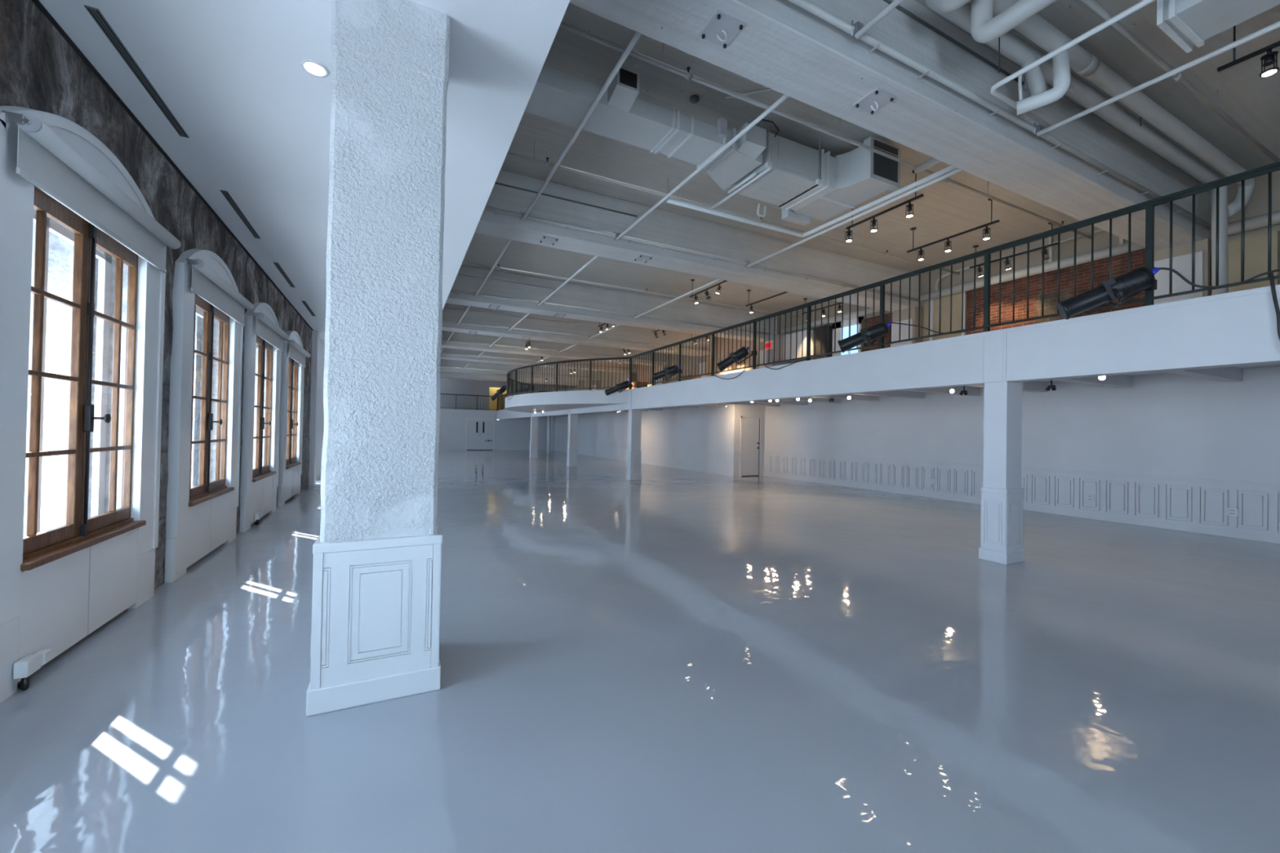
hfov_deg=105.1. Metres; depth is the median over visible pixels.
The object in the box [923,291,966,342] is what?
boarded opening
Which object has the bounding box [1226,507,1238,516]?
wall outlet
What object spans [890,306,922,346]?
wall
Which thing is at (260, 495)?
trim
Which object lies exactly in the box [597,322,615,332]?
track light
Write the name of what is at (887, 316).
wall
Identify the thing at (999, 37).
rod
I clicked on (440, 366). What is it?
pipe
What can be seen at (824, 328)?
bar
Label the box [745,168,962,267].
bar
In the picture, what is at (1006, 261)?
track light
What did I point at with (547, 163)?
pipe
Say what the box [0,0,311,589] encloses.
wall
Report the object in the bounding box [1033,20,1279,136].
bar
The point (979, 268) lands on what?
track light
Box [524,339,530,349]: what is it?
track light
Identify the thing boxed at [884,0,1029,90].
conduit
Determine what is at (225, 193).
ceiling vent
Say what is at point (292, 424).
window
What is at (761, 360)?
wall
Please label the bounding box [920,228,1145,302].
pipe
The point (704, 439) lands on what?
wall
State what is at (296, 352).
roller shade
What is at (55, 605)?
trim
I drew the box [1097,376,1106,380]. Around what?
spotlight
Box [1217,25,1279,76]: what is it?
track light
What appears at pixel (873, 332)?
spotlight
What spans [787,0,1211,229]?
pipe
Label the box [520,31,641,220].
bar
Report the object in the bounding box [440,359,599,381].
concrete beam
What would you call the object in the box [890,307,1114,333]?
power cable
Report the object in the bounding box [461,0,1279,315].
ceiling
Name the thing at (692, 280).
track light
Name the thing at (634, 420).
column
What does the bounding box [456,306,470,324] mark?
bar
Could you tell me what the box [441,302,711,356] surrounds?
concrete beam
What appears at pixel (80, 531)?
window
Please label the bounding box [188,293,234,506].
window
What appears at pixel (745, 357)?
power cable
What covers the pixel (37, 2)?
trim
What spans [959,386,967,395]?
emergency light
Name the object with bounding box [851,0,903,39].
bar
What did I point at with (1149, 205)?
railing
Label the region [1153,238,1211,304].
wall
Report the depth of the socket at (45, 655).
2.82 m
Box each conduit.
[444,306,579,324]
[457,273,555,290]
[494,182,641,219]
[725,88,773,98]
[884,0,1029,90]
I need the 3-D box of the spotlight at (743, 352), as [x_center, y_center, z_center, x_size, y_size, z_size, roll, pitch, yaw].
[1.978,-1.381,10.043,0.807,0.496,0.310,1,-1,16]
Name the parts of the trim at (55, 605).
panel, panel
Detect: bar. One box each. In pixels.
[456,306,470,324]
[473,239,511,297]
[488,336,502,346]
[508,313,529,330]
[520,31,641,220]
[537,255,597,305]
[556,344,576,352]
[587,324,619,339]
[613,94,788,239]
[633,279,720,318]
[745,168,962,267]
[813,324,832,359]
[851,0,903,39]
[990,0,1155,128]
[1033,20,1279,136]
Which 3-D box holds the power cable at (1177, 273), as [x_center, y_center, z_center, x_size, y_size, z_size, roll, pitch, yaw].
[5.264,-1.358,4.069,0.121,0.271,1.356,1,-1,-33]
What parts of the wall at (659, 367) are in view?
white panel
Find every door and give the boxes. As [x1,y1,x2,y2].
[465,418,494,450]
[739,416,761,476]
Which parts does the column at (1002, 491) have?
baseboard, panel moulding, cap rail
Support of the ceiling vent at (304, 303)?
in the ceiling at (257, 124)
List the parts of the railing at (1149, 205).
post, post, post, post, post, post, post, rail, post, post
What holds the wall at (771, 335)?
on the balcony
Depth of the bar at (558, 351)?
20.90 m
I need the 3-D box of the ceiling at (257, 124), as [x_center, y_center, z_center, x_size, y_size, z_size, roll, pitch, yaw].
[-8.098,-3.374,14.011,3.730,1.950,46.700,1,-1,-27]
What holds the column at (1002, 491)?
on the floor
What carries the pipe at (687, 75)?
hanging from the ceiling at (1252, 100)
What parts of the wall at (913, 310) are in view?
white panel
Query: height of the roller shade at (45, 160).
0.318 m
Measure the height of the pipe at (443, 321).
0.085 m
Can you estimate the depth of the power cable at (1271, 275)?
4.05 m
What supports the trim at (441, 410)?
attached to the wall at (508, 434)
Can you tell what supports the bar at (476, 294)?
attached to the concrete beam at (659, 226)
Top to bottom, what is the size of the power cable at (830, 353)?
0.155 m
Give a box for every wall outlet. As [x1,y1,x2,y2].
[930,479,934,484]
[1086,493,1093,501]
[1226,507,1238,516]
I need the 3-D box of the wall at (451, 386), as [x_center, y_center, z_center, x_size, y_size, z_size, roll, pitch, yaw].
[-12.166,-2.615,36.019,14.800,2.950,0.300,1,-1,-27]
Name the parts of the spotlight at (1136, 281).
gel frame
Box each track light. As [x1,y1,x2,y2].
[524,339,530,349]
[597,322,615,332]
[653,329,666,337]
[689,279,727,303]
[745,289,787,312]
[801,297,842,319]
[845,169,923,241]
[906,198,999,260]
[968,262,984,276]
[991,235,1057,269]
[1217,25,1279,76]
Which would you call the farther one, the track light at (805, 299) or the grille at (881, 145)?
the track light at (805, 299)
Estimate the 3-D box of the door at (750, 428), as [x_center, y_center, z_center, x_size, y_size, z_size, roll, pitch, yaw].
[3.918,0.697,17.257,0.910,2.110,0.090,1,-1,-27]
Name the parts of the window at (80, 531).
storm frame, frame, sill, bolt handle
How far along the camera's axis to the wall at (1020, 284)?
10.28 m
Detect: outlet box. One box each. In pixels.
[13,648,51,690]
[253,511,262,524]
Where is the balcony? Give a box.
[497,284,1279,419]
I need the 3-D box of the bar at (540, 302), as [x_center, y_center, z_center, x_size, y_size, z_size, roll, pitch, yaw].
[-1.764,-3.434,11.536,0.109,0.154,4.660,1,-1,-27]
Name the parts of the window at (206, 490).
storm frame, frame, sill, bolt handle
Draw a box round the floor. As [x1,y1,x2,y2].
[0,449,1279,852]
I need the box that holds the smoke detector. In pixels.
[689,94,699,103]
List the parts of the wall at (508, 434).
chair rail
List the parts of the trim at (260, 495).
panel, panel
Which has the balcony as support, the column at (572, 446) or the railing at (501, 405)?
the railing at (501, 405)
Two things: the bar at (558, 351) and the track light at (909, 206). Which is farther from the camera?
the bar at (558, 351)
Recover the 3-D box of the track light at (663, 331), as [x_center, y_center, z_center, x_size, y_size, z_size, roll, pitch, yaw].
[0.778,-3.688,18.124,0.184,0.715,1.100,1,-1,-27]
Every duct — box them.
[524,64,779,191]
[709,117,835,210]
[781,136,900,225]
[1156,0,1279,53]
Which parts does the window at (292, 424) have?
sill, bolt handle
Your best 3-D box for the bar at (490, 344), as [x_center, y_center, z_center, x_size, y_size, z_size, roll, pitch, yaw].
[-5.708,-3.422,19.409,0.109,0.154,2.650,1,-1,-27]
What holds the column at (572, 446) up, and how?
on the floor
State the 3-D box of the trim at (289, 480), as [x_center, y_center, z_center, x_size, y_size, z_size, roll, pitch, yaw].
[-7.072,-0.225,9.974,0.080,3.405,2.056,1,-1,-27]
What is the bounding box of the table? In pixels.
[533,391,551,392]
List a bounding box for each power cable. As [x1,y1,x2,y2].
[711,356,746,379]
[764,353,832,369]
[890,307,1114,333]
[1158,267,1279,288]
[1269,272,1279,340]
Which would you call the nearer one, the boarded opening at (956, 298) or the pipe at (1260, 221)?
the pipe at (1260, 221)
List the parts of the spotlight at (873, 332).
gel frame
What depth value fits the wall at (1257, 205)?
11.73 m
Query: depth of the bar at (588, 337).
17.17 m
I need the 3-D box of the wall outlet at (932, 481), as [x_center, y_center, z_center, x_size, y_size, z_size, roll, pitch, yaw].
[7.193,1.357,12.046,0.015,0.120,0.110,1,-1,-27]
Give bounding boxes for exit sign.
[764,340,773,350]
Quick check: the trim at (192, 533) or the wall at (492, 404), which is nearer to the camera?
the trim at (192, 533)
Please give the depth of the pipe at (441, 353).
24.76 m
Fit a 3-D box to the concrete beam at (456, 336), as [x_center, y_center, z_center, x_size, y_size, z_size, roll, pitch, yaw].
[-3.790,-3.631,22.294,11.360,0.917,0.650,1,-1,-27]
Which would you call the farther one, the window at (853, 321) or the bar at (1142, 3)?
the window at (853, 321)
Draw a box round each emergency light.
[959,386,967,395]
[1045,380,1056,391]
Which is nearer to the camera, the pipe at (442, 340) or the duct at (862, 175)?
the duct at (862, 175)
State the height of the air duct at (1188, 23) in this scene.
0.395 m
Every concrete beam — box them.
[440,330,668,366]
[440,347,636,373]
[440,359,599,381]
[440,371,578,386]
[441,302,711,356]
[445,265,777,342]
[474,169,919,311]
[568,0,1211,251]
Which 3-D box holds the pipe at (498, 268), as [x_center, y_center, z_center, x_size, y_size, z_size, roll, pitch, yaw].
[0.347,-3.923,13.937,11.260,0.350,0.064,1,-1,-27]
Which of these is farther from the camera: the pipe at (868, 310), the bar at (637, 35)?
the pipe at (868, 310)
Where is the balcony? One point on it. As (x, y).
(1215, 337)
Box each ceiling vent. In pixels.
[84,4,189,137]
[219,189,260,238]
[272,262,295,287]
[301,300,315,315]
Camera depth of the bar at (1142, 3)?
4.44 m
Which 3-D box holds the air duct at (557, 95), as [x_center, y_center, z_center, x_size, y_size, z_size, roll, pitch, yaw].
[0.003,-3.742,5.922,3.522,0.447,1.109,1,-1,-30]
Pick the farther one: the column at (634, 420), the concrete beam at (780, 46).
the column at (634, 420)
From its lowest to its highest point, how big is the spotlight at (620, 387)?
0.446 m
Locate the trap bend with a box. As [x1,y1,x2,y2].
[756,203,766,217]
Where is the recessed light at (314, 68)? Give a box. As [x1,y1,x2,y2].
[299,57,329,77]
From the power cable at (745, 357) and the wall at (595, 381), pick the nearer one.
the power cable at (745, 357)
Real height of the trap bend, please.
0.182 m
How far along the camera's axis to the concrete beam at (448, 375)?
33.71 m
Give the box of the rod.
[998,36,999,72]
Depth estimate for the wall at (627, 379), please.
27.84 m
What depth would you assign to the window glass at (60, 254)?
3.79 m
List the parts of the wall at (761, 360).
white panel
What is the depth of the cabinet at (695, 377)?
21.33 m
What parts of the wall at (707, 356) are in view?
white panel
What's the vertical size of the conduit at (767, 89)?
0.030 m
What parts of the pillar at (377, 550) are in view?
baseboard, panel, cap rail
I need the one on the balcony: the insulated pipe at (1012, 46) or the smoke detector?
the insulated pipe at (1012, 46)
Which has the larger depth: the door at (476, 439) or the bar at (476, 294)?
the door at (476, 439)
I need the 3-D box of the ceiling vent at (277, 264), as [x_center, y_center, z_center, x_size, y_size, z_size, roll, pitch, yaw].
[-5.718,-2.426,7.899,0.060,0.008,1.420,1,-1,-27]
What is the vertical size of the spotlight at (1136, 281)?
0.450 m
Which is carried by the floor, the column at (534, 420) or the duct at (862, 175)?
the column at (534, 420)
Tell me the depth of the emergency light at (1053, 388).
8.83 m
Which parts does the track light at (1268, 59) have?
hanger rod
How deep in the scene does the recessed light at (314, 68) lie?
3.29 m
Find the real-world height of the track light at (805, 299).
0.702 m
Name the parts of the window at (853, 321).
lit pane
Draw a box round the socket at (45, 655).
[35,648,51,665]
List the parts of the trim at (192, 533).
panel, panel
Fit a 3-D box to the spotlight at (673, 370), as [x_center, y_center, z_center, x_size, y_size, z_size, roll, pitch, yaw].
[0.695,-1.375,12.516,0.745,0.382,0.459,1,-1,5]
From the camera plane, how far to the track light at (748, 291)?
14.15 m
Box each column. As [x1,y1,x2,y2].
[528,417,537,457]
[566,413,577,466]
[626,409,641,479]
[978,381,1024,564]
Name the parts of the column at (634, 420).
panel moulding, baseboard, cap rail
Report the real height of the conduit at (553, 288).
0.110 m
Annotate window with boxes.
[20,186,146,571]
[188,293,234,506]
[252,334,276,482]
[285,356,301,469]
[831,315,863,356]
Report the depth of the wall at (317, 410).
12.45 m
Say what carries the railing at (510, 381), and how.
on the balcony
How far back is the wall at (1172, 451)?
9.31 m
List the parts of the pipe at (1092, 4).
hanger rod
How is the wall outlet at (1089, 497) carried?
attached to the wall at (1172, 451)
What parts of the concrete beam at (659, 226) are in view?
anchor plate, anchor plate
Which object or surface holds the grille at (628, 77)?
attached to the air duct at (557, 95)
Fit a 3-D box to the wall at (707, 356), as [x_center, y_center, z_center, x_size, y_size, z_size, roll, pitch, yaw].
[2.867,-2.054,21.360,0.370,2.060,0.620,1,-1,-27]
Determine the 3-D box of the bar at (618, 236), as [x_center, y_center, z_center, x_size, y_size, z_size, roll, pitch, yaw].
[0.565,-3.441,6.887,0.109,0.154,4.420,1,-1,-27]
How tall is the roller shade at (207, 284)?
0.318 m
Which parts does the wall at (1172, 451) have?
wainscot moulding, chair rail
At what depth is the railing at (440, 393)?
33.95 m
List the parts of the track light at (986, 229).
hanger rod, hanger rod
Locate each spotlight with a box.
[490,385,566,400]
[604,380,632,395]
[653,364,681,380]
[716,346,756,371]
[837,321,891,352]
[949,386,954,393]
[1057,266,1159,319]
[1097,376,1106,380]
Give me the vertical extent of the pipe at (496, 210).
0.085 m
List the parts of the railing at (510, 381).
post, post, post, rail, post, post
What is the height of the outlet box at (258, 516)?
0.174 m
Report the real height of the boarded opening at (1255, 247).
1.050 m
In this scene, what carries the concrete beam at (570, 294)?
attached to the ceiling at (1252, 100)
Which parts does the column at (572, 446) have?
panel moulding, baseboard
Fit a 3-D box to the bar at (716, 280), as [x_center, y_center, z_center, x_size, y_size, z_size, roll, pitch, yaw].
[0.881,-3.372,12.862,0.109,0.154,4.660,1,-1,-27]
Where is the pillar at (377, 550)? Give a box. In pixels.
[306,0,449,716]
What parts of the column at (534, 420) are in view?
baseboard, panel moulding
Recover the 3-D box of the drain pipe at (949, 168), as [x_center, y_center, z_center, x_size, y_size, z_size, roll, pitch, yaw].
[2.256,-3.388,6.858,2.834,0.068,2.674,1,-1,-27]
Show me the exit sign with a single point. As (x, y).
(766, 343)
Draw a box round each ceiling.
[39,0,569,344]
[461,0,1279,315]
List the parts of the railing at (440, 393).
rail, rail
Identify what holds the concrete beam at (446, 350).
attached to the ceiling at (1252, 100)
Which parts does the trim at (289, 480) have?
panel, panel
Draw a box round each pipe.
[440,352,634,369]
[440,366,598,377]
[441,339,665,361]
[442,320,711,351]
[449,289,771,334]
[462,261,800,317]
[484,205,918,301]
[506,139,959,274]
[559,22,1091,239]
[666,164,956,237]
[781,307,879,334]
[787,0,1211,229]
[913,157,942,173]
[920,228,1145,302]
[925,0,1228,295]
[970,0,1255,217]
[1080,0,1279,162]
[1227,209,1279,235]
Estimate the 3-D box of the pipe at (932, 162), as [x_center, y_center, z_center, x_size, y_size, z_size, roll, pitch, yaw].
[5.234,-3.682,7.110,2.437,0.210,0.539,1,-1,-9]
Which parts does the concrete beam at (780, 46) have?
anchor plate, anchor plate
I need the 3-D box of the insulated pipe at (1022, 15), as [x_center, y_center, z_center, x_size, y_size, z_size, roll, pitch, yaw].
[6.910,-3.574,4.506,7.165,0.682,3.858,1,-1,-27]
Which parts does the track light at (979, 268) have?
hanger rod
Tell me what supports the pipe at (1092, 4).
hanging from the ceiling at (1252, 100)
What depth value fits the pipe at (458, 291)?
14.29 m
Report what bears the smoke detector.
attached to the ceiling at (1252, 100)
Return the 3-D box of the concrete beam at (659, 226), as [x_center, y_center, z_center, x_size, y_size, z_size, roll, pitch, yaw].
[2.099,-3.602,10.536,11.360,1.010,0.590,1,-1,-27]
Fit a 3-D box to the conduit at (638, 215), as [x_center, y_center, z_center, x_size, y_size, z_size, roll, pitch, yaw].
[-1.395,-3.937,8.433,3.215,0.110,0.039,1,-1,-27]
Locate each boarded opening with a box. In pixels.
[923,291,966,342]
[1227,230,1279,292]
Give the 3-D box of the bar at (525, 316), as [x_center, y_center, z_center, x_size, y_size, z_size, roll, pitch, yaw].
[-3.836,-3.428,15.671,0.109,0.154,3.310,1,-1,-27]
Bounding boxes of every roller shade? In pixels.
[1,110,181,273]
[185,258,253,325]
[252,311,289,351]
[287,339,311,367]
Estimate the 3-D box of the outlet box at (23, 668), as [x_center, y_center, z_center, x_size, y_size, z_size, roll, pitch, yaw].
[-3.440,1.379,2.765,0.086,0.174,0.190,1,-1,-27]
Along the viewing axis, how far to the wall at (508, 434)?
34.95 m
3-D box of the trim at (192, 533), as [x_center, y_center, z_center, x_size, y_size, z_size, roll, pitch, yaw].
[-4.859,-0.232,5.557,0.080,3.405,2.056,1,-1,-27]
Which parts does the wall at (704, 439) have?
chair rail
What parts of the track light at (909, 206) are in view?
hanger rod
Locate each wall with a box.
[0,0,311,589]
[308,329,324,485]
[438,411,547,450]
[440,377,567,410]
[488,386,510,410]
[550,417,555,450]
[554,404,764,476]
[567,170,1279,391]
[592,380,600,390]
[626,372,636,382]
[656,364,667,385]
[698,355,711,377]
[759,341,766,368]
[763,365,1279,543]
[766,333,792,367]
[861,312,892,351]
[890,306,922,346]
[965,248,1145,334]
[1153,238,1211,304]
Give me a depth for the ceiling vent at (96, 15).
3.31 m
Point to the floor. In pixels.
(669, 660)
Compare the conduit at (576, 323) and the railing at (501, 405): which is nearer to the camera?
the conduit at (576, 323)
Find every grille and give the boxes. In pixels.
[619,67,637,88]
[873,139,897,155]
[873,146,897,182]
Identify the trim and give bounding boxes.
[0,105,165,702]
[31,0,313,330]
[164,248,243,582]
[239,302,281,532]
[276,330,304,506]
[440,408,497,413]
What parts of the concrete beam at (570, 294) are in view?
anchor plate, anchor plate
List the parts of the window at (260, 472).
storm frame, frame, sill, bolt handle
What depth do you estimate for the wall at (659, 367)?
24.61 m
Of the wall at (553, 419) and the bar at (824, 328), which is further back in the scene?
the wall at (553, 419)
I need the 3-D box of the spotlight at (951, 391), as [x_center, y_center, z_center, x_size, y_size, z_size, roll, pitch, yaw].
[6.214,-0.803,9.776,0.115,0.285,0.115,1,-1,-27]
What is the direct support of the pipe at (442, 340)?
attached to the concrete beam at (456, 336)
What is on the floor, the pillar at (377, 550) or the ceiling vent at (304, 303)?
the pillar at (377, 550)
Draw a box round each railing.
[440,393,497,410]
[497,386,529,410]
[506,356,630,397]
[629,160,1279,389]
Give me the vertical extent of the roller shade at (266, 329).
0.318 m
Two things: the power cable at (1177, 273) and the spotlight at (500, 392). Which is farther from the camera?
the spotlight at (500, 392)
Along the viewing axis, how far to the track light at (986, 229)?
9.32 m

